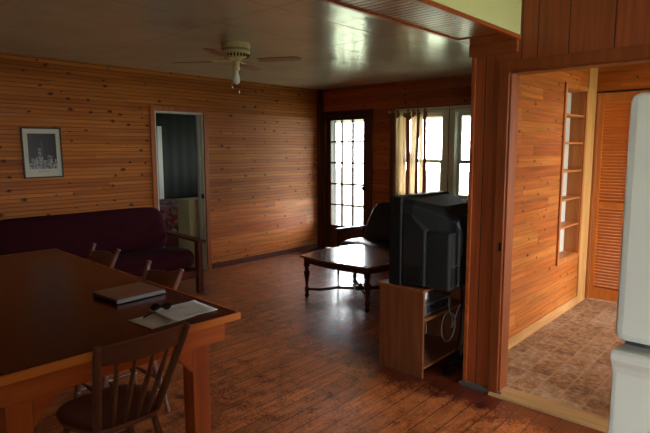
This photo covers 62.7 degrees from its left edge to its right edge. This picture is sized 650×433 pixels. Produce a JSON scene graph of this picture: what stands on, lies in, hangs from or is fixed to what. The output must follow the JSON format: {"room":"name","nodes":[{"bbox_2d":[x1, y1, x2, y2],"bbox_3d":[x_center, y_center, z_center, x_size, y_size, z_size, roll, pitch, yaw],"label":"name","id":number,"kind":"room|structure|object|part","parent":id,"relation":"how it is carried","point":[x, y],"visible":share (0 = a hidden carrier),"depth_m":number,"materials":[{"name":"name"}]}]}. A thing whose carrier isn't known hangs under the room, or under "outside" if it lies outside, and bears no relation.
{"room":"living room","nodes":[
{"label":"living room","id":0,"kind":"room"},
{"bbox_2d":[0,53,317,262],"bbox_3d":[-2.726,-0.372,5.578,0.120,2.460,8.000,6,10,42],"label":"wall","id":1,"kind":"structure","parent":0,"point":[262,139],"depth_m":6.19,"materials":[{"name":"brown wood"}]},
{"bbox_2d":[20,127,63,178],"bbox_3d":[-2.823,-0.637,5.330,0.020,0.500,0.375,6,10,42],"label":"framed picture","id":2,"kind":"object","parent":1,"relation":"attached to","point":[42,156],"visible":1,"depth_m":5.32,"materials":[{"name":"white paper"}]},
{"bbox_2d":[27,133,57,168],"bbox_3d":[-2.822,-0.652,5.327,0.003,0.350,0.264,6,10,42],"label":"print","id":3,"kind":"object","parent":2,"relation":"attached to","point":[42,148],"depth_m":5.32},
{"bbox_2d":[149,105,211,269],"bbox_3d":[-1.801,-0.302,6.603,0.145,2.060,0.795,6,10,42],"label":"door frame","id":4,"kind":"structure","parent":1,"relation":"in","point":[201,114],"depth_m":6.75,"materials":[{"name":"brown paint"}]},
{"bbox_2d":[212,243,317,268],"bbox_3d":[-0.787,0.554,7.742,0.016,0.070,2.070,6,10,42],"label":"baseboard","id":5,"kind":"structure","parent":1,"relation":"attached to","point":[312,246],"depth_m":7.62,"materials":[{"name":"brown wood"}]},
{"bbox_2d":[0,0,471,89],"bbox_3d":[-0.090,-1.340,3.041,7.250,0.080,8.000,6,10,42],"label":"ceiling","id":6,"kind":"structure","parent":0,"point":[338,47],"depth_m":4.43,"materials":[{"name":"white paint"}]},
{"bbox_2d":[173,41,301,93],"bbox_3d":[-0.770,-1.283,4.624,0.869,0.426,0.869,-5,9,-33],"label":"ceiling fan","id":7,"kind":"object","parent":6,"relation":"hanging from","point":[236,51],"visible":1,"depth_m":4.54,"materials":[{"name":"beige metal"}]},
{"bbox_3d":[-1.154,-1.356,4.697,0.385,0.006,0.124,1,13,12],"label":"blade","id":8,"kind":"part","parent":7,"relation":"part of","materials":[{"name":"brown wood"}]},
{"bbox_3d":[-0.852,-1.299,4.235,0.124,0.006,0.385,7,9,11],"label":"blade","id":9,"kind":"part","parent":7,"relation":"part of","materials":[{"name":"brown wood"}]},
{"bbox_3d":[-0.770,-1.400,4.610,0.244,0.058,0.244,6,10,42],"label":"lamp shade","id":10,"kind":"part","parent":7,"relation":"part of","materials":[{"name":"beige ceramic"}]},
{"bbox_3d":[-0.770,-1.206,4.634,0.068,0.116,0.068,6,10,42],"label":"bulb","id":11,"kind":"part","parent":7,"relation":"part of","materials":[{"name":"white glass"}]},
{"bbox_3d":[-0.689,-1.395,4.997,0.124,0.006,0.385,-5,6,13],"label":"blade","id":12,"kind":"part","parent":7,"relation":"part of","materials":[{"name":"brown wood"}]},
{"bbox_3d":[-0.386,-1.338,4.535,0.385,0.006,0.124,1,1,12],"label":"blade","id":13,"kind":"part","parent":7,"relation":"part of","materials":[{"name":"brown wood"}]},
{"bbox_2d":[318,0,521,45],"bbox_3d":[-0.602,-0.947,1.389,0.312,0.284,4.810,6,10,42],"label":"beam","id":14,"kind":"structure","parent":6,"relation":"attached to","point":[468,22],"depth_m":2.69,"materials":[{"name":"green paint"}]},
{"bbox_3d":[-0.500,-0.807,1.313,0.036,0.024,4.810,6,10,42],"label":"edge trim","id":15,"kind":"part","parent":14,"relation":"part of","materials":[{"name":"brown wood"}]},
{"bbox_2d":[168,247,330,273],"bbox_3d":[-2.276,0.566,8.283,2.670,0.080,4.200,6,10,42],"label":"floor","id":16,"kind":"structure","parent":0,"point":[173,271],"depth_m":6.84,"materials":[{"name":"brown wood"}]},
{"bbox_2d":[156,126,163,198],"bbox_3d":[-2.840,-0.571,9.204,0.060,1.950,0.090,6,10,42],"label":"board","id":17,"kind":"object","parent":16,"relation":"on","point":[158,128],"visible":0.43,"depth_m":9.13,"materials":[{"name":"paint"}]},
{"bbox_2d":[159,196,197,247],"bbox_3d":[-2.220,0.108,8.717,1.440,0.720,2.160,6,10,42],"label":"bed","id":18,"kind":"object","parent":16,"relation":"on","point":[168,208],"visible":0.03,"depth_m":7.71,"materials":[{"name":"red fabric"}]},
{"bbox_2d":[159,196,197,231],"bbox_3d":[-2.220,-0.070,8.695,1.440,0.360,2.160,6,10,42],"label":"bedspread","id":19,"kind":"object","parent":18,"relation":"on","point":[168,208],"depth_m":7.69,"materials":[{"name":"multicoloured fabric"}]},
{"bbox_2d":[176,197,199,266],"bbox_3d":[-1.728,0.203,7.231,0.326,0.900,0.420,6,10,42],"label":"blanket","id":20,"kind":"object","parent":16,"relation":"on","point":[188,208],"visible":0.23,"depth_m":7.04,"materials":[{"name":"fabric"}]},
{"bbox_3d":[-1.629,-0.073,7.105,0.015,0.220,0.370,6,10,42],"label":"drawer","id":21,"kind":"part","parent":20,"relation":"part of","materials":[{"name":"beige wood"}]},
{"bbox_3d":[-1.627,0.318,7.154,0.015,0.510,0.370,6,10,42],"label":"door","id":22,"kind":"part","parent":20,"relation":"part of","materials":[{"name":"beige wood"}]},
{"bbox_2d":[34,247,624,432],"bbox_3d":[-0.062,1.173,3.380,7.010,0.088,8.060,6,10,42],"label":"floor","id":23,"kind":"structure","parent":0,"point":[292,362],"depth_m":3.72,"materials":[{"name":"brown wood"}]},
{"bbox_2d":[0,207,205,292],"bbox_3d":[-2.303,0.440,5.337,0.900,0.908,2.040,6,10,42],"label":"futon sofa","id":24,"kind":"object","parent":23,"relation":"on","point":[140,234],"visible":0.7,"depth_m":5.49,"materials":[{"name":"fabric"}]},
{"bbox_3d":[-2.500,0.206,5.487,0.316,0.505,1.870,6,10,42],"label":"mattress","id":25,"kind":"part","parent":24,"relation":"part of","materials":[{"name":"red fabric"}]},
{"bbox_3d":[-2.226,0.511,5.276,0.704,0.235,1.870,6,10,42],"label":"seat mattress","id":26,"kind":"part","parent":24,"relation":"part of","materials":[{"name":"red fabric"}]},
{"bbox_3d":[-1.658,0.500,6.075,0.840,0.600,0.060,6,10,42],"label":"arm frame","id":27,"kind":"part","parent":24,"relation":"part of","materials":[{"name":"brown wood"}]},
{"bbox_3d":[-2.295,0.682,5.361,0.740,0.080,1.880,6,10,42],"label":"rail","id":28,"kind":"part","parent":24,"relation":"part of","materials":[{"name":"brown wood"}]},
{"bbox_2d":[87,243,120,267],"bbox_3d":[-1.788,0.662,3.793,0.407,0.855,0.555,6,10,41],"label":"dining chair","id":29,"kind":"object","parent":23,"relation":"on","point":[106,258],"visible":0.22,"depth_m":3.94,"materials":[{"name":"brown paint"}]},
{"bbox_3d":[-1.794,0.416,3.999,0.034,0.418,0.212,3,8,24],"label":"post","id":30,"kind":"part","parent":29,"relation":"part of","materials":[{"name":"brown paint"}]},
{"bbox_3d":[-1.636,0.313,3.926,0.367,0.102,0.090,6,10,41],"label":"crest rail","id":31,"kind":"part","parent":29,"relation":"part of","materials":[{"name":"brown paint"}]},
{"bbox_3d":[-1.557,0.441,3.792,0.212,0.418,0.034,-5,8,-31],"label":"post","id":32,"kind":"part","parent":29,"relation":"part of","materials":[{"name":"brown paint"}]},
{"bbox_2d":[0,249,240,432],"bbox_3d":[-1.688,0.793,3.111,2.460,0.760,1.130,7,10,44],"label":"dining table","id":33,"kind":"object","parent":23,"relation":"on","point":[52,321],"visible":0.94,"depth_m":2.52,"materials":[{"name":"orange wood"}]},
{"bbox_3d":[-1.169,0.996,2.048,0.092,0.620,0.092,7,10,44],"label":"leg","id":34,"kind":"part","parent":33,"relation":"part of","materials":[{"name":"orange wood"}]},
{"bbox_3d":[-1.689,0.420,3.063,2.436,0.008,1.106,7,10,44],"label":"panel","id":35,"kind":"part","parent":33,"relation":"part of","materials":[{"name":"brown wood"}]},
{"bbox_2d":[92,282,165,303],"bbox_3d":[-1.076,0.417,2.924,0.269,0.028,0.286,6,9,40],"label":"book","id":36,"kind":"object","parent":33,"relation":"on","point":[139,290],"visible":1,"depth_m":2.88,"materials":[{"name":"brown"}]},
{"bbox_2d":[128,313,192,328],"bbox_3d":[-0.767,0.479,2.513,0.190,0.004,0.240,5,9,38],"label":"paper sheet","id":37,"kind":"object","parent":33,"relation":"on","point":[152,321],"visible":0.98,"depth_m":2.47,"materials":[{"name":"white paper"}]},
{"bbox_2d":[143,310,156,317],"bbox_3d":[-0.835,0.465,2.540,0.009,0.011,0.120,2,7,14],"label":"pen","id":38,"kind":"object","parent":37,"relation":"on","point":[154,311],"visible":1,"depth_m":2.54,"materials":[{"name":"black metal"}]},
{"bbox_2d":[151,300,217,319],"bbox_3d":[-0.694,0.459,2.621,0.250,0.009,0.220,-7,10,-44],"label":"paper sheet","id":39,"kind":"object","parent":33,"relation":"on","point":[191,308],"visible":0.94,"depth_m":2.62,"materials":[{"name":"white paper"}]},
{"bbox_2d":[150,302,171,310],"bbox_3d":[-0.800,0.442,2.603,0.103,0.040,0.024,-3,8,-23],"label":"sunglasses","id":40,"kind":"object","parent":39,"relation":"on","point":[166,305],"visible":1,"depth_m":2.60,"materials":[{"name":"black plastic"}]},
{"bbox_3d":[-0.624,0.924,2.605,0.092,0.620,0.092,7,10,44],"label":"leg","id":41,"kind":"part","parent":33,"relation":"part of","materials":[{"name":"orange wood"}]},
{"bbox_2d":[56,322,190,432],"bbox_3d":[-0.872,0.849,2.265,0.577,0.860,0.407,7,10,43],"label":"dining chair","id":42,"kind":"object","parent":23,"relation":"on","point":[112,409],"visible":1,"depth_m":2.16,"materials":[{"name":"brown paint"}]},
{"bbox_3d":[-1.154,1.056,2.345,0.119,0.430,0.043,-1,7,-4],"label":"leg","id":43,"kind":"part","parent":42,"relation":"part of","materials":[{"name":"brown paint"}]},
{"bbox_3d":[-0.862,0.663,2.015,0.034,0.418,0.212,-4,8,-29],"label":"post","id":44,"kind":"part","parent":42,"relation":"part of","materials":[{"name":"brown paint"}]},
{"bbox_3d":[-0.933,0.836,2.320,0.390,0.032,0.406,7,10,43],"label":"seat","id":45,"kind":"part","parent":42,"relation":"part of","materials":[{"name":"brown paint"}]},
{"bbox_3d":[-0.940,1.027,2.571,0.043,0.430,0.119,0,7,1],"label":"leg","id":46,"kind":"part","parent":42,"relation":"part of","materials":[{"name":"brown paint"}]},
{"bbox_3d":[-0.695,0.493,2.053,0.090,0.102,0.367,7,10,43],"label":"crest rail","id":47,"kind":"part","parent":42,"relation":"part of","materials":[{"name":"brown paint"}]},
{"bbox_3d":[-0.703,1.054,2.351,0.126,0.430,0.043,0,7,4],"label":"leg","id":48,"kind":"part","parent":42,"relation":"part of","materials":[{"name":"brown paint"}]},
{"bbox_3d":[-0.646,0.633,2.243,0.212,0.418,0.034,3,8,26],"label":"post","id":49,"kind":"part","parent":42,"relation":"part of","materials":[{"name":"brown paint"}]},
{"bbox_2d":[73,260,183,412],"bbox_3d":[-1.161,0.741,3.147,0.407,0.855,0.555,6,10,42],"label":"dining chair","id":50,"kind":"object","parent":23,"relation":"on","point":[165,278],"visible":0.3,"depth_m":3.19,"materials":[{"name":"brown paint"}]},
{"bbox_3d":[-1.432,0.961,3.109,0.119,0.430,0.043,0,7,0],"label":"leg","id":51,"kind":"part","parent":50,"relation":"part of","materials":[{"name":"brown paint"}]},
{"bbox_3d":[-1.201,0.986,2.901,0.043,0.430,0.119,-1,7,-5],"label":"leg","id":52,"kind":"part","parent":50,"relation":"part of","materials":[{"name":"brown paint"}]},
{"bbox_3d":[-1.215,0.930,3.348,0.043,0.430,0.126,0,7,3],"label":"leg","id":53,"kind":"part","parent":50,"relation":"part of","materials":[{"name":"brown paint"}]},
{"bbox_3d":[-1.163,0.495,3.354,0.034,0.418,0.212,3,8,25],"label":"post","id":54,"kind":"part","parent":50,"relation":"part of","materials":[{"name":"brown paint"}]},
{"bbox_3d":[-1.006,0.393,3.278,0.367,0.102,0.090,6,10,42],"label":"crest rail","id":55,"kind":"part","parent":50,"relation":"part of","materials":[{"name":"brown paint"}]},
{"bbox_3d":[-0.982,0.956,3.139,0.126,0.430,0.043,-1,7,-9],"label":"leg","id":56,"kind":"part","parent":50,"relation":"part of","materials":[{"name":"brown paint"}]},
{"bbox_3d":[-0.929,0.521,3.143,0.212,0.418,0.034,-4,8,-30],"label":"post","id":57,"kind":"part","parent":50,"relation":"part of","materials":[{"name":"brown paint"}]},
{"bbox_2d":[300,244,388,312],"bbox_3d":[0.374,0.624,5.634,1.014,0.452,1.014,6,10,42],"label":"coffee table","id":58,"kind":"object","parent":23,"relation":"on","point":[367,260],"visible":0.75,"depth_m":5.46,"materials":[{"name":"brown wood"}]},
{"bbox_3d":[-0.191,0.668,5.612,0.066,0.372,0.068,6,10,42],"label":"leg","id":59,"kind":"part","parent":58,"relation":"part of","materials":[{"name":"brown wood"}]},
{"bbox_3d":[0.402,0.734,5.078,0.066,0.372,0.068,6,10,42],"label":"leg","id":60,"kind":"part","parent":58,"relation":"part of","materials":[{"name":"brown wood"}]},
{"bbox_2d":[335,202,389,273],"bbox_3d":[0.698,0.293,6.552,0.950,0.881,0.778,6,10,42],"label":"leather armchair","id":61,"kind":"object","parent":23,"relation":"on","point":[376,232],"visible":0.35,"depth_m":6.75,"materials":[{"name":"leather"}]},
{"bbox_3d":[0.165,0.442,6.646,0.024,0.560,0.024,2,8,20],"label":"leg","id":62,"kind":"part","parent":61,"relation":"part of","materials":[{"name":"metal"}]},
{"bbox_2d":[340,238,388,247],"bbox_3d":[0.656,0.389,6.517,0.840,0.201,0.680,6,10,42],"label":"seat cushion","id":63,"kind":"object","parent":61,"relation":"on","point":[378,242],"depth_m":6.48,"materials":[{"name":"black leather"}]},
{"bbox_3d":[0.869,0.098,6.718,0.810,0.540,0.277,6,10,42],"label":"backrest","id":64,"kind":"part","parent":61,"relation":"part of","materials":[{"name":"black leather"}]},
{"bbox_2d":[378,279,464,378],"bbox_3d":[0.742,0.752,3.952,0.374,0.615,0.668,6,10,42],"label":"tv stand","id":65,"kind":"object","parent":23,"relation":"on","point":[406,346],"visible":0.59,"depth_m":3.75,"materials":[{"name":"brown wood"}]},
{"bbox_3d":[0.530,0.792,3.714,0.360,0.597,0.018,6,10,42],"label":"panel","id":66,"kind":"part","parent":65,"relation":"part of","materials":[{"name":"brown wood"}]},
{"bbox_2d":[389,191,467,291],"bbox_3d":[0.833,0.154,3.778,0.481,0.615,0.650,6,10,42],"label":"television","id":67,"kind":"object","parent":65,"relation":"on","point":[428,230],"visible":0.7,"depth_m":3.56,"materials":[{"name":"black plastic"}]},
{"bbox_2d":[442,286,462,375],"bbox_3d":[0.885,0.786,3.688,0.161,0.628,0.107,-4,8,-30],"label":"power cord","id":68,"kind":"object","parent":67,"relation":"hanging from","point":[452,365],"visible":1,"depth_m":3.65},
{"bbox_2d":[453,355,462,368],"bbox_3d":[0.999,0.766,3.820,0.122,0.622,0.162,6,10,42],"label":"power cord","id":69,"kind":"object","parent":67,"relation":"hanging from","point":[458,358],"visible":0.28,"depth_m":3.85,"materials":[{"name":"black plastic"}]},
{"bbox_2d":[425,291,450,315],"bbox_3d":[0.713,0.624,3.867,0.278,0.085,0.380,6,10,42],"label":"recorder","id":70,"kind":"object","parent":65,"relation":"on","point":[435,301],"visible":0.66,"depth_m":3.82,"materials":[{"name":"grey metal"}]},
{"bbox_3d":[0.810,0.628,3.792,0.003,0.055,0.320,6,10,42],"label":"plate","id":71,"kind":"part","parent":70,"relation":"part of","materials":[{"name":"grey plastic"}]},
{"bbox_3d":[0.745,0.999,3.981,0.345,0.018,0.624,6,10,42],"label":"panel","id":72,"kind":"part","parent":65,"relation":"part of","materials":[{"name":"brown wood"}]},
{"bbox_2d":[424,298,464,321],"bbox_3d":[0.744,0.667,3.939,0.345,0.018,0.624,6,10,42],"label":"shelf","id":73,"kind":"object","parent":65,"relation":"attached to","point":[455,302],"depth_m":3.86,"materials":[{"name":"brown wood"}]},
{"bbox_3d":[0.962,0.731,4.185,0.360,0.597,0.018,6,10,42],"label":"panel","id":74,"kind":"part","parent":65,"relation":"part of","materials":[{"name":"brown wood"}]},
{"bbox_2d":[441,298,462,364],"bbox_3d":[0.905,0.825,3.823,0.274,0.502,0.041,-7,10,-44],"label":"coiled cable","id":75,"kind":"object","parent":65,"relation":"hanging from","point":[454,321],"visible":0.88,"depth_m":3.83,"materials":[{"name":"grey plastic"}]},
{"bbox_2d":[488,386,608,432],"bbox_3d":[1.473,1.153,3.080,1.060,0.034,0.135,6,10,42],"label":"trim","id":76,"kind":"structure","parent":23,"relation":"on","point":[579,416],"depth_m":3.15,"materials":[{"name":"brown wood"}]},
{"bbox_2d":[608,92,649,432],"bbox_3d":[1.177,0.560,1.255,0.760,1.668,0.762,6,10,42],"label":"refrigerator","id":77,"kind":"object","parent":23,"relation":"on","point":[629,412],"visible":1,"depth_m":1.17,"materials":[{"name":"white metal"}]},
{"bbox_3d":[0.957,0.828,1.044,0.760,1.010,0.062,6,10,42],"label":"door","id":78,"kind":"part","parent":77,"relation":"part of","materials":[{"name":"white metal"}]},
{"bbox_3d":[0.927,0.361,0.957,0.753,0.064,0.027,6,10,42],"label":"lip handle","id":79,"kind":"part","parent":77,"relation":"part of","materials":[{"name":"white plastic"}]},
{"bbox_3d":[0.954,0.036,0.944,0.760,0.550,0.062,6,10,42],"label":"freezer door","id":80,"kind":"part","parent":77,"relation":"part of","materials":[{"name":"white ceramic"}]},
{"bbox_2d":[333,121,335,223],"bbox_3d":[-0.835,-0.818,9.714,2.670,2.300,0.100,6,10,42],"label":"window pane","id":81,"kind":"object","parent":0,"point":[334,122],"depth_m":8.82,"materials":[{"name":"clear glass"}]},
{"bbox_2d":[323,74,603,284],"bbox_3d":[1.470,-0.574,7.077,4.062,2.460,0.120,6,10,42],"label":"wall","id":82,"kind":"structure","parent":0,"point":[449,91],"depth_m":7.47,"materials":[{"name":"brown wood"}]},
{"bbox_2d":[317,90,322,247],"bbox_3d":[-0.071,-0.728,8.339,0.070,2.460,0.070,6,10,42],"label":"trim","id":83,"kind":"structure","parent":82,"relation":"attached to","point":[319,92],"depth_m":8.32,"materials":[{"name":"brown wood"}]},
{"bbox_2d":[322,109,372,247],"bbox_3d":[0.355,-0.525,8.076,0.955,2.120,0.162,6,10,42],"label":"door","id":84,"kind":"structure","parent":82,"relation":"in","point":[329,233],"depth_m":8.11,"materials":[{"name":"brown wood"}]},
{"bbox_2d":[395,106,448,195],"bbox_3d":[1.294,-0.829,7.151,0.820,1.230,0.160,6,10,42],"label":"window","id":85,"kind":"structure","parent":82,"relation":"in","point":[444,114],"depth_m":6.91,"materials":[{"name":"paint"}]},
{"bbox_3d":[1.330,-1.047,7.164,0.644,0.646,0.028,6,10,42],"label":"sash","id":86,"kind":"part","parent":85,"relation":"part of","materials":[{"name":"paint"}]},
{"bbox_3d":[1.311,-0.522,7.208,0.644,0.486,0.028,6,10,42],"label":"sash","id":87,"kind":"part","parent":85,"relation":"part of","materials":[{"name":"glass"}]},
{"bbox_2d":[388,106,470,113],"bbox_3d":[1.562,-1.361,6.754,1.820,0.033,0.083,6,10,42],"label":"curtain rod","id":88,"kind":"object","parent":82,"relation":"attached to","point":[466,107],"visible":0.64,"depth_m":6.81,"materials":[{"name":"paint"}]},
{"bbox_2d":[388,108,426,198],"bbox_3d":[1.109,-0.826,7.190,0.610,1.214,0.063,6,10,42],"label":"curtain","id":89,"kind":"object","parent":88,"relation":"hanging from","point":[406,166],"visible":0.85,"depth_m":7.18,"materials":[{"name":"white fabric"}]},
{"bbox_3d":[0.924,-0.803,7.356,0.053,1.130,0.118,-5,9,-34],"label":"panel","id":90,"kind":"part","parent":89,"relation":"part of","materials":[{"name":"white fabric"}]},
{"bbox_3d":[1.026,-0.793,7.270,0.045,1.130,0.181,-7,10,-44],"label":"panel","id":91,"kind":"part","parent":89,"relation":"part of","materials":[{"name":"white fabric"}]},
{"bbox_3d":[1.113,-0.783,7.186,0.093,1.130,0.034,6,10,42],"label":"panel","id":92,"kind":"part","parent":89,"relation":"part of","materials":[{"name":"white fabric"}]},
{"bbox_3d":[1.177,-0.776,7.131,0.027,1.130,0.113,-7,10,-44],"label":"panel","id":93,"kind":"part","parent":89,"relation":"part of","materials":[{"name":"white fabric"}]},
{"bbox_3d":[1.227,-0.771,7.088,0.060,1.130,0.022,6,10,42],"label":"panel","id":94,"kind":"part","parent":89,"relation":"part of","materials":[{"name":"white fabric"}]},
{"bbox_3d":[1.268,-0.767,7.054,0.073,1.130,0.022,6,10,42],"label":"panel","id":95,"kind":"part","parent":89,"relation":"part of","materials":[{"name":"white fabric"}]},
{"bbox_3d":[1.306,-0.762,7.014,0.073,1.130,0.025,6,10,42],"label":"panel","id":96,"kind":"part","parent":89,"relation":"part of","materials":[{"name":"white fabric"}]},
{"bbox_2d":[448,105,470,201],"bbox_3d":[1.857,-0.767,6.644,0.660,1.230,0.160,6,10,42],"label":"window","id":97,"kind":"structure","parent":82,"relation":"in","point":[456,116],"depth_m":6.80,"materials":[{"name":"paint"}]},
{"bbox_3d":[1.874,-0.460,6.701,0.484,0.486,0.028,6,10,42],"label":"sash","id":98,"kind":"part","parent":97,"relation":"part of","materials":[{"name":"glass"}]},
{"bbox_3d":[1.892,-0.985,6.657,0.484,0.646,0.028,6,10,42],"label":"sash","id":99,"kind":"part","parent":97,"relation":"part of","materials":[{"name":"paint"}]},
{"bbox_2d":[336,90,646,122],"bbox_3d":[1.744,-1.613,8.259,7.700,0.055,2.180,6,10,42],"label":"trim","id":100,"kind":"structure","parent":82,"relation":"attached to","point":[359,120],"depth_m":9.66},
{"bbox_2d":[472,58,602,336],"bbox_3d":[1.943,-0.261,4.581,0.018,2.460,2.970,6,10,42],"label":"wall","id":101,"kind":"structure","parent":0,"point":[539,286],"depth_m":4.37,"materials":[{"name":"brown wood"}]},
{"bbox_2d":[508,296,576,349],"bbox_3d":[1.741,0.941,4.479,0.016,0.087,2.280,6,10,42],"label":"baseboard","id":102,"kind":"structure","parent":101,"relation":"attached to","point":[533,327],"depth_m":4.59,"materials":[{"name":"brown wood"}]},
{"bbox_2d":[556,82,588,265],"bbox_3d":[2.239,-0.391,4.967,0.147,1.620,0.620,6,10,42],"label":"recessed shelf","id":103,"kind":"object","parent":101,"relation":"attached to","point":[575,112],"visible":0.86,"depth_m":5.12,"materials":[{"name":"brown wood"}]},
{"bbox_3d":[2.187,-0.397,5.014,0.006,1.556,0.556,6,10,42],"label":"panel","id":104,"kind":"part","parent":103,"relation":"part of","materials":[{"name":"white paint"}]},
{"bbox_3d":[2.239,0.085,5.029,0.129,0.018,0.532,6,10,42],"label":"shelf","id":105,"kind":"part","parent":103,"relation":"part of","materials":[{"name":"brown wood"}]},
{"bbox_3d":[2.238,-0.168,4.997,0.129,0.018,0.532,6,10,42],"label":"shelf","id":106,"kind":"part","parent":103,"relation":"part of","materials":[{"name":"brown wood"}]},
{"bbox_3d":[2.237,-0.426,4.965,0.129,0.018,0.532,6,10,42],"label":"shelf","id":107,"kind":"part","parent":103,"relation":"part of","materials":[{"name":"brown wood"}]},
{"bbox_3d":[2.236,-0.679,4.933,0.129,0.018,0.532,6,10,42],"label":"shelf","id":108,"kind":"part","parent":103,"relation":"part of","materials":[{"name":"brown wood"}]},
{"bbox_3d":[2.235,-0.927,4.902,0.129,0.018,0.532,6,10,42],"label":"shelf","id":109,"kind":"part","parent":103,"relation":"part of","materials":[{"name":"brown wood"}]},
{"bbox_2d":[576,68,597,303],"bbox_3d":[2.590,-0.353,5.264,0.014,2.452,0.240,6,10,42],"label":"trim","id":110,"kind":"structure","parent":101,"relation":"attached to","point":[593,72],"depth_m":5.26,"materials":[{"name":"brown wood"}]},
{"bbox_2d":[585,93,600,297],"bbox_3d":[2.707,-0.189,5.388,0.018,2.068,0.092,6,10,42],"label":"trim","id":111,"kind":"structure","parent":101,"relation":"attached to","point":[598,96],"depth_m":5.36,"materials":[{"name":"brown wood"}]},
{"bbox_2d":[467,0,649,387],"bbox_3d":[2.019,0.012,2.456,2.885,2.470,0.100,6,10,42],"label":"wall partition","id":112,"kind":"structure","parent":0,"point":[548,27],"depth_m":3.20,"materials":[{"name":"brown wood"}]},
{"bbox_2d":[462,58,476,380],"bbox_3d":[0.952,0.069,3.432,0.026,2.100,0.112,6,10,42],"label":"trim","id":113,"kind":"structure","parent":112,"relation":"attached to","point":[474,60],"depth_m":3.38,"materials":[{"name":"brown wood"}]},
{"bbox_2d":[460,380,501,394],"bbox_3d":[1.005,1.110,3.447,0.279,0.030,0.016,6,10,42],"label":"trim","id":114,"kind":"structure","parent":112,"relation":"attached to","point":[465,383],"depth_m":3.46,"materials":[{"name":"metal"}]},
{"bbox_2d":[469,39,518,57],"bbox_3d":[1.000,-1.000,3.170,0.301,0.075,0.030,6,10,42],"label":"trim","id":115,"kind":"structure","parent":112,"relation":"attached to","point":[511,45],"depth_m":3.15,"materials":[{"name":"brown wood"}]},
{"bbox_2d":[488,44,649,393],"bbox_3d":[1.493,0.148,2.944,1.132,2.062,0.126,6,10,42],"label":"trim","id":116,"kind":"structure","parent":112,"relation":"attached to","point":[508,81],"depth_m":3.21,"materials":[{"name":"wood"}]},
{"bbox_2d":[597,131,626,287],"bbox_3d":[3.666,-0.357,5.300,2.100,2.460,0.060,6,10,42],"label":"wall","id":117,"kind":"structure","parent":0,"point":[623,131],"depth_m":5.83,"materials":[{"name":"paint"}]},
{"bbox_2d":[585,63,649,298],"bbox_3d":[3.635,-0.262,4.550,2.530,2.460,0.100,6,10,42],"label":"wall","id":118,"kind":"structure","parent":0,"point":[631,76],"depth_m":5.07,"materials":[{"name":"brown wood"}]},
{"bbox_2d":[589,91,636,301],"bbox_3d":[2.825,-0.175,5.258,0.310,2.055,0.060,6,10,42],"label":"louvered door","id":119,"kind":"structure","parent":118,"relation":"in","point":[614,117],"depth_m":5.27,"materials":[{"name":"brown wood"}]},
{"bbox_2d":[597,88,649,92],"bbox_3d":[3.210,-1.164,4.792,1.390,0.012,0.066,6,10,42],"label":"trim","id":120,"kind":"structure","parent":118,"relation":"attached to","point":[646,88],"depth_m":5.10,"materials":[{"name":"wood"}]},
{"label":"outside","id":121,"kind":"structure","parent":0,"visible":0},
{"bbox_2d":[336,168,468,225],"bbox_3d":[-0.336,1.053,7.251,70.000,0.200,70.000,6,10,42],"label":"ground","id":122,"kind":"structure","parent":121,"point":[432,177],"depth_m":25.11,"materials":[{"name":"white"}]},
{"bbox_3d":[-3.231,-0.719,8.992,0.100,2.300,4.200,6,10,42],"label":"wall","id":123,"kind":"structure","parent":0,"visible":0},
{"bbox_2d":[155,113,197,198],"bbox_3d":[-2.443,-0.993,9.665,0.014,1.830,1.400,6,10,42],"label":"curtain","id":124,"kind":"object","parent":123,"relation":"hanging from","point":[179,146],"visible":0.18,"depth_m":9.48,"materials":[{"name":"grey fabric"}]}
]}

